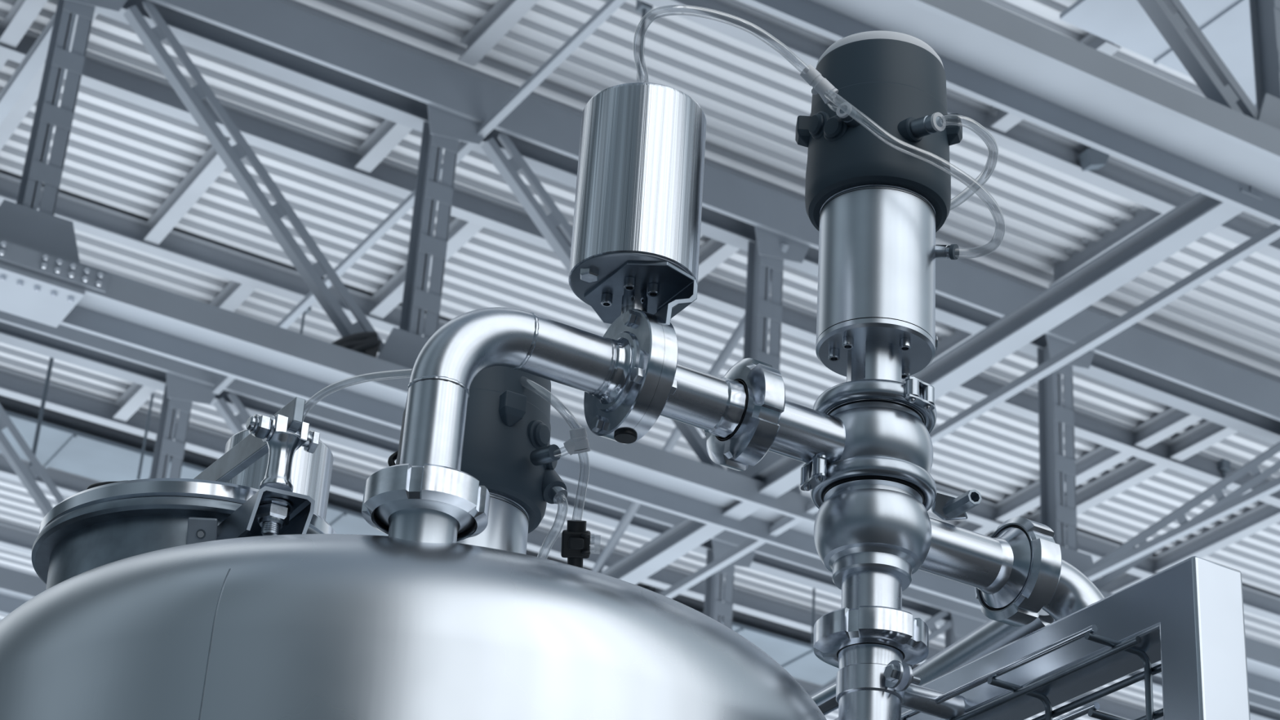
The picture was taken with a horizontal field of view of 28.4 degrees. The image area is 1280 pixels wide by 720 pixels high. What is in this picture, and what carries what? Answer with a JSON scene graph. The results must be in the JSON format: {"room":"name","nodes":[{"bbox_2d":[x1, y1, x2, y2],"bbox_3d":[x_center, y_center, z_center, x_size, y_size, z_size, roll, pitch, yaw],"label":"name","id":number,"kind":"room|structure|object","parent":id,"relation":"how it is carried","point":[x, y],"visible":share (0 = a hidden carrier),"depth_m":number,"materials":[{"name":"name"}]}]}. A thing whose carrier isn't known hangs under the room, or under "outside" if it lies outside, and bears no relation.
{"room":"processing plant","nodes":[
{"label":"processing plant","id":0,"kind":"room"},
{"bbox_2d":[0,0,1279,719],"bbox_3d":[5.837,2.737,30.150,34.600,0.087,27.220,19,-32,-25],"label":"ceiling","id":1,"kind":"structure","parent":0,"point":[122,156],"depth_m":23.59,"materials":[{"name":"grey metal"}]},
{"bbox_2d":[0,522,38,555],"bbox_3d":[1.549,5.194,34.848,32.500,0.245,0.150,19,-32,-25],"label":"roof beam","id":2,"kind":"structure","parent":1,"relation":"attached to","point":[14,538],"depth_m":30.32,"materials":[{"name":"grey metal"}]},
{"bbox_2d":[0,0,47,70],"bbox_3d":[-6.446,-1.844,22.875,0.150,0.200,7.584,19,-32,-25],"label":"cross beam","id":3,"kind":"structure","parent":1,"relation":"attached to","point":[23,13],"depth_m":20.85,"materials":[{"name":"grey metal"}]},
{"bbox_2d":[28,357,53,466],"bbox_3d":[-5.936,0.320,25.222,0.100,1.740,0.100,19,-32,-25],"label":"rod","id":4,"kind":"object","parent":1,"relation":"hanging from","point":[51,360],"visible":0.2,"depth_m":25.12,"materials":[{"name":"grey paint"}]},
{"bbox_2d":[0,12,97,151],"bbox_3d":[-6.096,-1.726,23.050,0.150,0.200,7.584,19,-32,-25],"label":"cross beam","id":5,"kind":"structure","parent":1,"relation":"attached to","point":[28,97],"depth_m":21.89,"materials":[{"name":"grey metal"}]},
{"bbox_2d":[112,382,157,421],"bbox_3d":[-5.104,0.193,26.467,0.150,0.200,1.884,19,-32,-25],"label":"cross beam","id":6,"kind":"structure","parent":1,"relation":"attached to","point":[136,394],"depth_m":26.86,"materials":[{"name":"grey metal"}]},
{"bbox_2d":[137,393,154,479],"bbox_3d":[-5.146,0.704,26.380,0.100,1.220,0.100,19,-32,-25],"label":"rod","id":7,"kind":"object","parent":1,"relation":"hanging from","point":[152,394],"visible":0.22,"depth_m":26.32,"materials":[{"name":"grey paint"}]},
{"bbox_2d":[208,280,256,311],"bbox_3d":[-4.059,-0.586,24.904,0.150,0.200,1.224,19,-32,-25],"label":"cross beam","id":8,"kind":"structure","parent":1,"relation":"attached to","point":[234,294],"depth_m":24.77,"materials":[{"name":"grey metal"}]},
{"bbox_2d":[299,306,311,333],"bbox_3d":[-3.325,-0.407,24.951,0.100,0.420,0.100,19,-32,-25],"label":"rod","id":9,"kind":"object","parent":1,"relation":"hanging from","point":[308,310],"visible":0.28,"depth_m":24.95,"materials":[{"name":"grey paint"}]},
{"bbox_2d":[355,119,412,173],"bbox_3d":[-2.079,-2.063,21.941,0.150,0.200,1.500,19,-32,-25],"label":"cross beam","id":10,"kind":"structure","parent":1,"relation":"attached to","point":[388,134],"depth_m":22.20,"materials":[{"name":"grey metal"}]},
{"bbox_2d":[0,453,838,710],"bbox_3d":[2.535,4.459,33.373,32.500,0.245,0.150,19,-32,-25],"label":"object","id":11,"kind":"object","parent":1,"relation":"attached to","point":[67,483],"visible":0.02,"depth_m":28.80,"materials":[{"name":"blue paint"}]},
{"bbox_2d":[457,0,538,66],"bbox_3d":[-1.020,-2.853,20.356,0.150,0.200,1.620,19,-32,-25],"label":"cross beam","id":12,"kind":"structure","parent":1,"relation":"attached to","point":[504,15],"depth_m":20.59,"materials":[{"name":"grey metal"}]},
{"bbox_2d":[0,366,1163,719],"bbox_3d":[3.557,3.696,31.843,32.500,0.245,0.150,19,-32,-25],"label":"roof beam","id":13,"kind":"structure","parent":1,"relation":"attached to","point":[14,384],"depth_m":28.43,"materials":[{"name":"grey metal"}]},
{"bbox_2d":[0,20,1279,507],"bbox_3d":[6.680,1.367,27.171,32.500,0.245,0.150,19,-32,-25],"label":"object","id":14,"kind":"structure","parent":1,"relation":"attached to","point":[100,73],"depth_m":23.02,"materials":[{"name":"blue paint"}]},
{"bbox_2d":[143,135,236,244],"bbox_3d":[-4.040,-1.613,23.008,0.150,0.200,2.184,19,-32,-25],"label":"cross beam","id":15,"kind":"structure","parent":14,"relation":"attached to","point":[211,166],"depth_m":23.13,"materials":[{"name":"grey metal"}]},
{"bbox_2d":[368,217,483,318],"bbox_3d":[-2.026,-0.934,24.015,0.150,0.200,2.184,19,-32,-25],"label":"cross beam","id":16,"kind":"structure","parent":14,"relation":"attached to","point":[389,295],"depth_m":24.34,"materials":[{"name":"grey metal"}]},
{"bbox_2d":[0,172,1279,622],"bbox_3d":[5.485,2.258,28.959,32.500,0.245,0.150,19,-32,-25],"label":"roof beam","id":17,"kind":"structure","parent":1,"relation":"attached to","point":[87,217],"depth_m":24.30,"materials":[{"name":"grey metal"}]},
{"bbox_2d":[0,0,1279,701],"bbox_3d":[6.152,1.702,24.117,30.224,3.192,0.652,19,-32,-25],"label":"roof truss","id":18,"kind":"object","parent":1,"relation":"attached to","point":[43,279],"visible":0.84,"depth_m":20.43,"materials":[{"name":"grey metal"}]},
{"bbox_2d":[0,13,77,124],"bbox_3d":[-4.188,-2.869,19.177,0.110,0.130,11.400,19,-32,-25],"label":"strut","id":19,"kind":"object","parent":18,"relation":"attached to","point":[36,56],"visible":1,"depth_m":20.22,"materials":[{"name":"grey paint"}]},
{"bbox_2d":[331,331,381,357],"bbox_3d":[-2.183,-0.126,19.268,0.442,0.304,0.085,19,-32,-25],"label":"cable bundle","id":20,"kind":"object","parent":18,"relation":"on","point":[368,343],"visible":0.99,"depth_m":19.27,"materials":[{"name":"black rubber"}]},
{"bbox_2d":[212,0,626,394],"bbox_3d":[-1.266,-1.899,20.724,0.070,0.065,11.520,19,-32,-25],"label":"strut","id":21,"kind":"object","parent":18,"relation":"attached to","point":[610,6],"visible":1,"depth_m":20.69,"materials":[{"name":"grey paint"}]},
{"bbox_2d":[591,242,789,573],"bbox_3d":[-0.033,1.255,22.664,0.153,3.599,4.093,22,-33,-30],"label":"brace","id":22,"kind":"object","parent":18,"relation":"attached to","point":[739,331],"visible":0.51,"depth_m":22.40,"materials":[{"name":"grey metal"}]},
{"bbox_2d":[600,185,1262,584],"bbox_3d":[0.073,1.750,22.143,0.175,0.190,15.120,19,-32,-25],"label":"roof beam","id":23,"kind":"structure","parent":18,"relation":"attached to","point":[1201,214],"depth_m":18.08,"materials":[{"name":"grey metal"}]},
{"bbox_2d":[659,223,1279,598],"bbox_3d":[0.421,1.963,22.269,0.070,0.065,15.120,19,-32,-25],"label":"strut","id":24,"kind":"object","parent":18,"relation":"attached to","point":[1271,233],"visible":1,"depth_m":18.30,"materials":[{"name":"grey paint"}]},
{"bbox_2d":[0,310,1279,719],"bbox_3d":[3.179,3.891,28.588,30.224,3.120,0.600,19,-32,-25],"label":"roof truss","id":25,"kind":"object","parent":1,"relation":"attached to","point":[183,384],"visible":0.31,"depth_m":25.66,"materials":[{"name":"grey metal"}]},
{"bbox_2d":[635,0,653,82],"bbox_3d":[0.018,-2.557,20.162,0.100,0.820,0.100,19,-32,-25],"label":"rod","id":26,"kind":"object","parent":1,"relation":"hanging from","point":[642,7],"visible":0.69,"depth_m":20.20,"materials":[{"name":"grey paint"}]},
{"bbox_2d":[647,586,665,593],"bbox_3d":[-0.030,3.032,31.082,0.150,0.200,1.812,19,-32,-25],"label":"cross beam","id":27,"kind":"structure","parent":1,"relation":"attached to","point":[653,588],"depth_m":30.75,"materials":[{"name":"grey metal"}]},
{"bbox_2d":[0,409,839,685],"bbox_3d":[-2.386,2.335,29.817,15.600,0.078,0.960,19,-32,-25],"label":"window","id":28,"kind":"structure","parent":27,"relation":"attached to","point":[59,447],"depth_m":28.16,"materials":[{"name":"clear glass"}]},
{"bbox_2d":[697,238,739,280],"bbox_3d":[0.808,-1.089,23.385,0.150,0.200,1.500,19,-32,-25],"label":"cross beam","id":29,"kind":"structure","parent":1,"relation":"attached to","point":[713,253],"depth_m":23.55,"materials":[{"name":"grey metal"}]},
{"bbox_2d":[811,587,815,645],"bbox_3d":[2.025,2.793,29.444,0.100,1.140,0.100,19,-32,-25],"label":"rod","id":30,"kind":"object","parent":1,"relation":"hanging from","point":[814,589],"visible":0.35,"depth_m":29.33,"materials":[{"name":"grey paint"}]},
{"bbox_2d":[931,325,974,362],"bbox_3d":[3.235,-0.302,24.615,0.150,0.270,1.500,19,-32,-25],"label":"cross beam","id":31,"kind":"structure","parent":1,"relation":"attached to","point":[947,343],"depth_m":24.86,"materials":[{"name":"grey metal"}]},
{"bbox_2d":[640,0,1279,261],"bbox_3d":[8.626,-0.085,24.258,32.500,0.245,0.150,19,-32,-25],"label":"roof beam","id":32,"kind":"structure","parent":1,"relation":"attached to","point":[1026,140],"depth_m":21.46,"materials":[{"name":"grey metal"}]},
{"bbox_2d":[1078,147,1109,171],"bbox_3d":[3.923,-1.739,21.768,0.279,0.279,0.120,19,-32,-25],"label":"clip","id":33,"kind":"object","parent":32,"relation":"attached to","point":[1091,159],"visible":0.82,"depth_m":21.70,"materials":[{"name":"grey paint"}]},
{"bbox_2d":[738,0,1279,225],"bbox_3d":[9.421,-0.663,19.437,30.000,3.120,0.600,19,-32,-25],"label":"roof truss","id":34,"kind":"object","parent":1,"relation":"attached to","point":[1216,145],"visible":1,"depth_m":15.56,"materials":[{"name":"grey metal"}]},
{"bbox_2d":[1083,476,1279,581],"bbox_3d":[5.145,0.887,19.713,0.070,0.065,5.520,19,-32,-25],"label":"strut","id":35,"kind":"object","parent":34,"relation":"attached to","point":[1272,486],"visible":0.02,"depth_m":20.69,"materials":[{"name":"grey paint"}]},
{"bbox_2d":[990,33,1120,132],"bbox_3d":[3.409,-2.317,20.806,0.150,0.200,1.488,19,-32,-25],"label":"cross beam","id":36,"kind":"structure","parent":1,"relation":"attached to","point":[1006,121],"depth_m":20.49,"materials":[{"name":"grey metal"}]},
{"bbox_2d":[955,407,1202,534],"bbox_3d":[4.652,1.241,27.214,0.150,0.200,5.220,19,-32,-25],"label":"cross beam","id":37,"kind":"structure","parent":1,"relation":"attached to","point":[1172,420],"depth_m":26.86,"materials":[{"name":"grey metal"}]},
{"bbox_2d":[1048,205,1164,286],"bbox_3d":[4.294,-1.092,23.029,0.150,0.270,1.620,19,-32,-25],"label":"cross beam","id":38,"kind":"structure","parent":1,"relation":"attached to","point":[1142,218],"depth_m":23.09,"materials":[{"name":"grey metal"}]},
{"bbox_2d":[989,420,1238,537],"bbox_3d":[5.063,1.380,27.419,0.150,0.200,5.220,19,-32,-25],"label":"cross beam","id":39,"kind":"structure","parent":1,"relation":"attached to","point":[1207,433],"depth_m":26.98,"materials":[{"name":"grey metal"}]},
{"bbox_2d":[1101,502,1279,594],"bbox_3d":[6.625,1.907,28.201,0.150,0.200,5.220,19,-32,-25],"label":"cross beam","id":40,"kind":"structure","parent":1,"relation":"attached to","point":[1265,515],"depth_m":28.43,"materials":[{"name":"grey metal"}]},
{"bbox_2d":[1217,457,1231,489],"bbox_3d":[6.214,1.221,26.877,0.100,0.340,0.100,19,-32,-25],"label":"rod","id":41,"kind":"object","parent":1,"relation":"hanging from","point":[1224,465],"visible":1,"depth_m":26.89,"materials":[{"name":"grey paint"}]},
{"bbox_3d":[10.295,-1.331,21.760,32.500,0.245,0.150,19,-32,-25],"label":"purlin","id":42,"kind":"object","parent":1,"relation":"attached to","visible":0},
{"bbox_2d":[1059,0,1256,107],"bbox_3d":[7.561,-2.401,19.881,7.470,0.078,4.140,19,-32,-25],"label":"window","id":43,"kind":"structure","parent":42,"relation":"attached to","point":[1225,24],"depth_m":19.89,"materials":[{"name":"clear glass"}]},
{"bbox_3d":[0.846,1.913,-0.063,16.500,0.120,18.500,19,-32,-25],"label":"floor","id":44,"kind":"structure","parent":0,"visible":0},
{"bbox_2d":[0,396,826,719],"bbox_3d":[-0.355,1.472,2.532,1.100,2.986,1.100,19,-32,-25],"label":"tank","id":45,"kind":"object","parent":44,"relation":"on","point":[141,613],"depth_m":2.62,"materials":[{"name":"metal"}]},
{"bbox_2d":[38,478,337,534],"bbox_3d":[-0.563,0.236,3.178,0.380,0.061,0.380,19,-32,-25],"label":"lid","id":46,"kind":"object","parent":45,"relation":"on","point":[100,492],"visible":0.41,"depth_m":3.02,"materials":[{"name":"metal"}]},
{"bbox_2d":[262,414,275,442],"bbox_3d":[-0.440,0.081,2.990,0.002,0.033,0.033,19,-32,-25],"label":"nut","id":47,"kind":"object","parent":45,"relation":"in","point":[268,422],"depth_m":2.98,"materials":[{"name":"metal"}]},
{"bbox_2d":[258,497,293,514],"bbox_3d":[-0.428,0.169,2.955,0.045,0.012,0.045,19,-32,-25],"label":"nut","id":48,"kind":"object","parent":45,"relation":"in","point":[266,505],"depth_m":2.94,"materials":[{"name":"metal"}]},
{"bbox_2d":[224,428,333,520],"bbox_3d":[-0.529,0.330,3.511,0.154,0.474,0.154,19,-32,-25],"label":"brushed actuator","id":49,"kind":"object","parent":45,"relation":"on","point":[311,473],"visible":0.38,"depth_m":3.54,"materials":[{"name":"metal"}]},
{"bbox_2d":[361,463,490,542],"bbox_3d":[-0.232,0.158,2.742,0.137,0.038,0.136,19,-32,-25],"label":"nut","id":50,"kind":"object","parent":45,"relation":"on","point":[458,488],"visible":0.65,"depth_m":2.69,"materials":[{"name":"metal"}]},
{"bbox_2d":[373,507,475,537],"bbox_3d":[-0.233,0.170,2.736,0.112,0.006,0.112,19,-32,-25],"label":"gasket","id":51,"kind":"object","parent":50,"relation":"attached to","point":[378,522],"visible":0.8,"depth_m":2.76,"materials":[{"name":"black rubber"}]},
{"bbox_2d":[395,365,567,554],"bbox_3d":[-0.200,0.136,3.093,0.189,0.324,0.241,19,-32,-25],"label":"pneumatic actuator","id":52,"kind":"object","parent":45,"relation":"on","point":[507,447],"visible":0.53,"depth_m":3.04,"materials":[{"name":"metal"}]},
{"bbox_2d":[387,450,398,466],"bbox_3d":[-0.298,0.126,3.142,0.032,0.054,0.016,19,-32,-25],"label":"cable","id":53,"kind":"object","parent":52,"relation":"attached to","point":[393,457],"visible":0.36,"depth_m":3.14,"materials":[{"name":"black rubber"}]},
{"bbox_2d":[563,427,590,455],"bbox_3d":[-0.074,0.098,3.022,0.033,0.035,0.032,19,-32,-25],"label":"fitting","id":54,"kind":"object","parent":52,"relation":"attached to","point":[578,443],"visible":1,"depth_m":3.01,"materials":[{"name":"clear plastic"}]},
{"bbox_2d":[306,368,577,427],"bbox_3d":[-0.291,0.072,3.290,0.046,0.260,0.656,25,-35,-34],"label":"hose","id":55,"kind":"object","parent":54,"relation":"attached to","point":[402,369],"visible":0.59,"depth_m":3.39,"materials":[{"name":"clear plastic"}]},
{"bbox_2d":[400,306,617,470],"bbox_3d":[-0.147,0.066,2.845,0.250,0.276,0.069,19,-32,-25],"label":"pipe","id":56,"kind":"object","parent":45,"relation":"on","point":[443,372],"visible":0.83,"depth_m":2.83,"materials":[{"name":"metal"}]},
{"bbox_2d":[583,305,678,444],"bbox_3d":[-0.015,0.001,2.965,0.066,0.204,0.155,19,-32,-25],"label":"valve","id":57,"kind":"object","parent":56,"relation":"attached to","point":[641,384],"visible":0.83,"depth_m":2.91,"materials":[{"name":"metal"}]},
{"bbox_2d":[568,82,706,324],"bbox_3d":[-0.007,-0.152,3.055,0.154,0.353,0.166,19,-32,-25],"label":"brushed actuator","id":58,"kind":"object","parent":57,"relation":"on","point":[636,238],"visible":0.94,"depth_m":3.01,"materials":[{"name":"metal"}]},
{"bbox_2d":[659,363,746,439],"bbox_3d":[0.058,0.042,2.993,0.137,0.074,0.074,19,-32,-25],"label":"pipe","id":59,"kind":"object","parent":57,"relation":"attached to","point":[714,405],"visible":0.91,"depth_m":2.98,"materials":[{"name":"metal"}]},
{"bbox_2d":[705,358,785,471],"bbox_3d":[0.124,0.065,3.026,0.036,0.133,0.133,19,-32,-25],"label":"nut","id":60,"kind":"object","parent":59,"relation":"attached to","point":[759,428],"visible":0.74,"depth_m":2.98,"materials":[{"name":"metal"}]},
{"bbox_2d":[715,379,748,440],"bbox_3d":[0.109,0.060,3.019,0.003,0.075,0.075,19,-32,-25],"label":"gasket","id":61,"kind":"object","parent":60,"relation":"attached to","point":[744,383],"visible":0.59,"depth_m":2.99,"materials":[{"name":"black rubber"}]},
{"bbox_2d":[838,643,903,719],"bbox_3d":[0.241,1.543,2.324,0.175,2.732,0.077,-3,-29,13],"label":"standpipe","id":62,"kind":"object","parent":44,"relation":"on","point":[864,704],"visible":0.55,"depth_m":2.93,"materials":[{"name":"metal"}]},
{"bbox_2d":[813,605,928,668],"bbox_3d":[0.273,0.333,2.992,0.136,0.036,0.136,19,-32,-25],"label":"nut","id":63,"kind":"object","parent":62,"relation":"attached to","point":[838,628],"visible":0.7,"depth_m":2.95,"materials":[{"name":"metal"}]},
{"bbox_2d":[837,642,904,659],"bbox_3d":[0.273,0.348,2.984,0.078,0.003,0.078,19,-32,-25],"label":"gasket","id":64,"kind":"object","parent":63,"relation":"attached to","point":[900,651],"visible":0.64,"depth_m":2.96,"materials":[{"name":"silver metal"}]},
{"bbox_2d":[768,399,1031,609],"bbox_3d":[0.292,0.211,3.066,0.389,0.302,0.146,19,-32,-25],"label":"valve","id":65,"kind":"object","parent":62,"relation":"on","point":[873,535],"visible":0.9,"depth_m":3.04,"materials":[{"name":"metal"}]},
{"bbox_2d":[813,376,937,433],"bbox_3d":[0.291,0.068,3.136,0.154,0.034,0.154,2,-29,4],"label":"clamp","id":66,"kind":"object","parent":65,"relation":"on","point":[916,393],"visible":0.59,"depth_m":3.08,"materials":[{"name":"metal"}]},
{"bbox_2d":[795,31,962,382],"bbox_3d":[0.314,-0.176,3.243,0.200,0.553,0.236,19,-32,-25],"label":"pneumatic actuator","id":67,"kind":"object","parent":65,"relation":"attached to","point":[877,209],"visible":0.93,"depth_m":3.21,"materials":[{"name":"metal"}]},
{"bbox_2d":[829,93,1005,253],"bbox_3d":[0.357,-0.251,3.212,0.249,0.195,0.091,16,-31,-21],"label":"hose","id":68,"kind":"object","parent":67,"relation":"attached to","point":[837,93],"visible":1,"depth_m":3.21,"materials":[{"name":"clear plastic"}]},
{"bbox_2d":[800,64,838,103],"bbox_3d":[0.230,-0.355,3.252,0.051,0.049,0.026,8,-29,-8],"label":"fitting","id":69,"kind":"object","parent":68,"relation":"attached to","point":[827,91],"visible":1,"depth_m":3.24,"materials":[{"name":"white plastic"}]},
{"bbox_2d":[634,4,804,81],"bbox_3d":[0.110,-0.388,3.205,0.239,0.082,0.092,6,-29,-4],"label":"hose","id":70,"kind":"object","parent":69,"relation":"attached to","point":[668,5],"visible":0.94,"depth_m":3.20,"materials":[{"name":"clear plastic"}]},
{"bbox_2d":[943,114,998,211],"bbox_3d":[0.426,-0.249,3.323,0.084,0.060,0.286,1,-29,6],"label":"hose","id":71,"kind":"object","parent":67,"relation":"attached to","point":[948,114],"visible":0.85,"depth_m":3.26,"materials":[{"name":"clear plastic"}]},
{"bbox_2d":[800,454,982,520],"bbox_3d":[0.310,0.158,3.104,0.244,0.056,0.154,19,-32,-25],"label":"clamp","id":72,"kind":"object","parent":65,"relation":"attached to","point":[817,477],"visible":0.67,"depth_m":3.04,"materials":[{"name":"metal"}]},
{"bbox_2d":[834,608,1055,719],"bbox_3d":[0.401,0.450,3.462,0.077,0.138,0.535,20,-32,-27],"label":"pipe","id":73,"kind":"object","parent":65,"relation":"attached to","point":[992,635],"visible":0.15,"depth_m":3.36,"materials":[{"name":"metal"}]},
{"bbox_2d":[810,682,838,715],"bbox_3d":[0.256,0.484,3.560,0.034,0.035,0.150,16,-31,-22],"label":"drain pipe","id":74,"kind":"object","parent":73,"relation":"attached to","point":[824,699],"visible":0.26,"depth_m":3.53,"materials":[{"name":"metal"}]},
{"bbox_2d":[979,524,1026,610],"bbox_3d":[0.460,0.261,3.153,0.008,0.113,0.113,19,-32,-25],"label":"gasket","id":75,"kind":"object","parent":65,"relation":"on","point":[1011,526],"visible":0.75,"depth_m":3.16,"materials":[{"name":"black rubber"}]},
{"bbox_2d":[1041,559,1104,621],"bbox_3d":[0.533,0.292,3.181,0.116,0.090,0.079,19,-32,-25],"label":"outlet elbow","id":76,"kind":"object","parent":65,"relation":"attached to","point":[1074,592],"visible":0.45,"depth_m":3.15,"materials":[{"name":"metal"}]},
{"bbox_2d":[974,516,1062,626],"bbox_3d":[0.471,0.264,3.159,0.040,0.133,0.133,19,-32,-25],"label":"nut","id":77,"kind":"object","parent":76,"relation":"attached to","point":[1040,587],"visible":0.71,"depth_m":3.11,"materials":[{"name":"metal"}]},
{"bbox_2d":[835,660,964,719],"bbox_3d":[0.315,0.388,2.974,0.166,0.048,0.108,19,-32,-25],"label":"clamp","id":78,"kind":"object","parent":62,"relation":"attached to","point":[895,677],"visible":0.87,"depth_m":2.94,"materials":[{"name":"metal"}]},
{"bbox_2d":[901,555,1250,719],"bbox_3d":[0.385,1.546,2.328,0.070,2.748,0.635,19,-32,-25],"label":"frame","id":79,"kind":"object","parent":44,"relation":"on","point":[1188,615],"visible":0.87,"depth_m":2.75,"materials":[{"name":"metal"}]},
{"bbox_2d":[901,624,1163,719],"bbox_3d":[0.404,0.570,2.879,0.099,0.403,0.584,19,-32,-25],"label":"wire tray","id":80,"kind":"object","parent":79,"relation":"attached to","point":[1117,646],"visible":0.98,"depth_m":2.84,"materials":[{"name":"metal"}]},
{"bbox_3d":[-0.073,0.149,3.020,0.032,0.084,0.048,19,-32,-25],"label":"hose","id":81,"kind":"object","parent":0,"visible":0},
{"bbox_2d":[560,520,600,568],"bbox_3d":[-0.071,0.221,3.017,0.047,0.063,0.052,3,-28,1],"label":"shutoff valve","id":82,"kind":"object","parent":81,"relation":"attached to","point":[575,540],"visible":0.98,"depth_m":3.01,"materials":[{"name":"black plastic"}]},
{"bbox_2d":[566,520,586,531],"bbox_3d":[-0.076,0.199,3.020,0.026,0.022,0.026,19,-32,-25],"label":"socket","id":83,"kind":"object","parent":82,"relation":"attached to","point":[572,525],"depth_m":3.01,"materials":[{"name":"black plastic"}]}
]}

